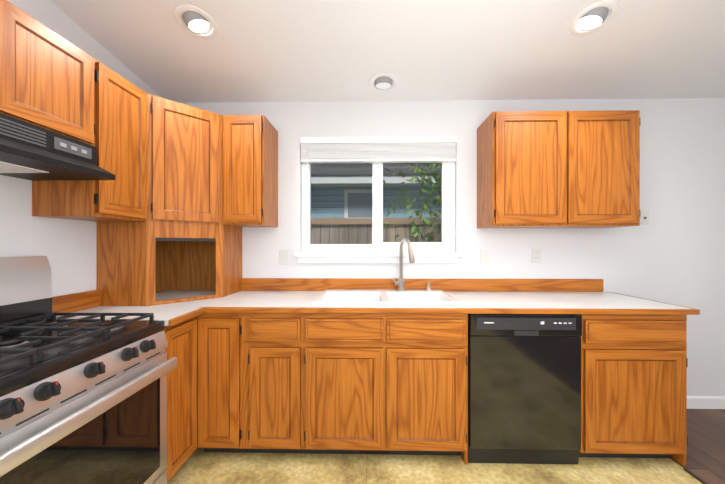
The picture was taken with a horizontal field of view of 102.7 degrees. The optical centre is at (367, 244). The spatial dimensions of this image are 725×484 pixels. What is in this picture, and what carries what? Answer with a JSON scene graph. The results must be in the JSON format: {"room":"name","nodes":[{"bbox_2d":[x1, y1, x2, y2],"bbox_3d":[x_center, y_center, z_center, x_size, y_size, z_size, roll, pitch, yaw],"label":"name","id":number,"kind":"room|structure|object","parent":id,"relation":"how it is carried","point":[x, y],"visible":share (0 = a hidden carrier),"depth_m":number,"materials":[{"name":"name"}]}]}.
{"room":"kitchen","nodes":[
{"label":"kitchen","id":0,"kind":"room"},
{"bbox_2d":[0,0,159,296],"bbox_3d":[-1.732,-0.274,-0.218,0.120,3.130,5.150,0,0,1],"label":"wall","id":1,"kind":"structure","parent":0,"point":[67,248],"depth_m":1.53,"materials":[{"name":"paint"}]},
{"bbox_2d":[0,113,114,180],"bbox_3d":[-1.439,-0.391,1.031,0.415,0.164,0.756,0,0,1],"label":"range hood","id":2,"kind":"object","parent":1,"relation":"attached to","point":[29,151],"visible":1,"depth_m":1.19,"materials":[{"name":"black metal"}]},
{"bbox_2d":[52,290,98,312],"bbox_3d":[-1.627,0.320,1.592,0.019,0.099,0.304,0,0,1],"label":"backsplash","id":3,"kind":"structure","parent":1,"relation":"attached to","point":[69,303],"depth_m":1.60,"materials":[{"name":"brown wood"}]},
{"bbox_2d":[50,0,724,102],"bbox_3d":[1.094,-1.526,-0.212,5.770,0.785,5.270,0,0,1],"label":"ceiling","id":4,"kind":"structure","parent":0,"point":[313,50],"depth_m":1.80,"materials":[{"name":"paint"}]},
{"bbox_2d":[174,4,217,38],"bbox_3d":[-0.958,-1.271,1.621,0.214,0.118,0.212,0,0,1],"label":"ceiling light","id":5,"kind":"object","parent":4,"relation":"attached to","point":[195,22],"visible":0.83,"depth_m":1.60,"materials":[{"name":"white plastic"}]},
{"bbox_2d":[369,73,397,92],"bbox_3d":[0.113,-1.204,2.110,0.214,0.101,0.212,0,0,1],"label":"ceiling light","id":6,"kind":"object","parent":4,"relation":"attached to","point":[383,82],"visible":0.92,"depth_m":2.08,"materials":[{"name":"white plastic"}]},
{"bbox_2d":[569,0,618,35],"bbox_3d":[1.234,-1.269,1.591,0.214,0.118,0.212,0,0,1],"label":"ceiling light","id":7,"kind":"object","parent":4,"relation":"attached to","point":[593,19],"visible":0.9,"depth_m":1.57,"materials":[{"name":"white plastic"}]},
{"bbox_2d":[167,448,701,483],"bbox_3d":[-0.001,1.321,-0.190,3.580,0.060,5.270,0,0,1],"label":"floor","id":8,"kind":"structure","parent":0,"point":[199,466],"depth_m":1.66,"materials":[{"name":"beige tile"}]},
{"bbox_2d":[0,256,176,483],"bbox_3d":[-1.283,0.673,1.049,0.722,1.235,0.756,0,0,1],"label":"stove","id":9,"kind":"object","parent":8,"relation":"on","point":[83,400],"visible":1,"depth_m":1.09,"materials":[{"name":"silver metal"}]},
{"bbox_2d":[164,316,195,481],"bbox_3d":[-1.322,0.845,1.569,0.630,0.890,0.270,0,0,1],"label":"base cabinet","id":10,"kind":"object","parent":8,"relation":"on","point":[181,337],"depth_m":1.58,"materials":[{"name":"brown wood"}]},
{"bbox_2d":[56,290,699,325],"bbox_3d":[0.133,0.385,1.864,3.528,0.030,0.913,0,0,1],"label":"countertop","id":11,"kind":"structure","parent":10,"relation":"on","point":[472,302],"depth_m":1.74,"materials":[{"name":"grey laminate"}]},
{"bbox_2d":[97,222,241,305],"bbox_3d":[-1.324,0.115,2.044,0.608,0.507,0.608,0,0,1],"label":"appliance garage","id":12,"kind":"object","parent":11,"relation":"on","point":[140,263],"visible":0.98,"depth_m":1.87,"materials":[{"name":"brown wood"}]},
{"bbox_2d":[312,289,460,305],"bbox_3d":[0.115,0.448,2.019,0.910,0.195,0.508,0,0,1],"label":"sink","id":13,"kind":"object","parent":11,"relation":"in","point":[379,297],"visible":0.33,"depth_m":2.15,"materials":[{"name":"white ceramic"}]},
{"bbox_2d":[391,238,414,290],"bbox_3d":[0.253,0.149,2.135,0.162,0.400,0.218,0,0,1],"label":"faucet","id":14,"kind":"object","parent":11,"relation":"on","point":[400,282],"visible":1,"depth_m":2.19,"materials":[{"name":"silver metal"}]},
{"bbox_2d":[196,313,467,463],"bbox_3d":[-0.518,0.845,2.011,2.220,0.890,0.643,0,0,1],"label":"base cabinet","id":15,"kind":"object","parent":8,"relation":"on","point":[359,383],"depth_m":1.70,"materials":[{"name":"brown wood"}]},
{"bbox_2d":[468,314,581,463],"bbox_3d":[0.919,0.847,1.974,0.643,0.886,0.608,0,0,1],"label":"dishwasher","id":16,"kind":"object","parent":8,"relation":"on","point":[524,388],"visible":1,"depth_m":1.68,"materials":[{"name":"black"}]},
{"bbox_2d":[580,314,687,465],"bbox_3d":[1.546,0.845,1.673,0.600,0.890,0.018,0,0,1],"label":"base cabinet","id":17,"kind":"object","parent":8,"relation":"on","point":[634,366],"depth_m":1.67,"materials":[{"name":"brown wood"}]},
{"bbox_2d":[182,98,724,395],"bbox_3d":[1.142,0.060,2.364,5.770,2.460,0.120,0,0,1],"label":"wall","id":18,"kind":"structure","parent":0,"point":[673,252],"depth_m":2.29,"materials":[{"name":"paint"}]},
{"bbox_2d":[140,89,247,226],"bbox_3d":[-1.172,-0.525,2.030,0.344,0.770,0.628,0,0,1],"label":"upper cabinet","id":19,"kind":"object","parent":18,"relation":"attached to","point":[161,159],"depth_m":1.89,"materials":[{"name":"brown wood"}]},
{"bbox_2d":[279,250,287,263],"bbox_3d":[-0.678,0.100,2.328,0.072,0.116,0.016,0,0,1],"label":"electrical outlet","id":20,"kind":"object","parent":18,"relation":"attached to","point":[283,256],"visible":1,"depth_m":2.33,"materials":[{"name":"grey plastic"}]},
{"bbox_2d":[302,162,454,251],"bbox_3d":[0.082,-0.400,2.389,1.246,0.916,0.078,0,0,1],"label":"window","id":21,"kind":"structure","parent":18,"relation":"in","point":[446,243],"depth_m":2.36,"materials":[{"name":"white plastic"}]},
{"bbox_2d":[300,136,456,224],"bbox_3d":[0.081,-0.509,2.317,1.240,0.697,0.072,0,0,1],"label":"window blind","id":22,"kind":"object","parent":21,"relation":"attached to","point":[407,149],"visible":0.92,"depth_m":2.30,"materials":[{"name":"white plastic"}]},
{"bbox_2d":[294,252,462,262],"bbox_3d":[0.081,0.102,2.315,1.320,0.087,0.084,0,0,1],"label":"window sill","id":23,"kind":"structure","parent":18,"relation":"attached to","point":[372,257],"depth_m":2.29,"materials":[{"name":"white wood"}]},
{"bbox_2d":[242,278,603,291],"bbox_3d":[0.416,0.319,2.306,2.859,0.099,0.019,0,0,1],"label":"backsplash","id":24,"kind":"structure","parent":18,"relation":"attached to","point":[248,284],"depth_m":2.29,"materials":[{"name":"brown wood"}]},
{"bbox_2d":[480,249,488,262],"bbox_3d":[0.925,0.090,2.298,0.072,0.116,0.016,0,0,1],"label":"electrical outlet","id":25,"kind":"object","parent":18,"relation":"attached to","point":[484,255],"visible":1,"depth_m":2.30,"materials":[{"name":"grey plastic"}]},
{"bbox_2d":[532,248,540,262],"bbox_3d":[1.335,0.085,2.293,0.072,0.116,0.009,0,0,1],"label":"electrical outlet","id":26,"kind":"object","parent":18,"relation":"attached to","point":[536,255],"visible":1,"depth_m":2.29,"materials":[{"name":"grey plastic"}]},
{"bbox_2d":[477,110,639,227],"bbox_3d":[1.363,-0.525,2.136,1.000,0.790,0.322,0,0,1],"label":"upper cabinet","id":27,"kind":"object","parent":18,"relation":"attached to","point":[558,169],"visible":1,"depth_m":1.98,"materials":[{"name":"brown wood"}]},
{"bbox_2d":[641,211,648,224],"bbox_3d":[2.175,-0.210,2.278,0.060,0.105,0.008,0,0,1],"label":"electrical outlet","id":28,"kind":"object","parent":18,"relation":"attached to","point":[644,217],"visible":1,"depth_m":2.28,"materials":[{"name":"grey plastic"}]},
{"bbox_2d":[686,396,724,408],"bbox_3d":[2.889,1.233,2.263,2.028,0.096,0.012,0,0,1],"label":"baseboard","id":29,"kind":"structure","parent":18,"relation":"attached to","point":[705,402],"depth_m":2.26,"materials":[{"name":"white"}]},
{"bbox_2d":[670,409,724,483],"bbox_3d":[2.876,1.316,-0.244,2.205,0.070,5.270,0,0,1],"label":"floor","id":30,"kind":"structure","parent":0,"point":[705,448],"depth_m":1.85,"materials":[{"name":"brown wood"}]},
{"label":"outside","id":31,"kind":"structure","parent":0,"visible":0},
{"bbox_3d":[0.358,1.681,21.170,40.000,0.100,37.445,0,0,1],"label":"ground","id":32,"kind":"structure","parent":31,"visible":0},
{"bbox_2d":[311,217,440,243],"bbox_3d":[0.568,0.608,4.432,13.045,2.062,0.065,0,0,1],"label":"fence","id":33,"kind":"object","parent":32,"relation":"on","point":[342,224],"depth_m":4.44,"materials":[{"name":"brown wood"}]},
{"bbox_2d":[311,163,440,217],"bbox_3d":[0.649,-1.189,9.998,15.800,5.650,5.970,0,0,1],"label":"house","id":34,"kind":"structure","parent":32,"relation":"on","point":[323,198],"depth_m":7.47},
{"bbox_2d":[383,163,440,241],"bbox_3d":[0.930,-0.147,3.638,1.741,3.574,1.303,0,0,1],"label":"tree","id":35,"kind":"object","parent":32,"relation":"on","point":[430,212],"depth_m":3.58,"materials":[{"name":"green plant"}]}
]}

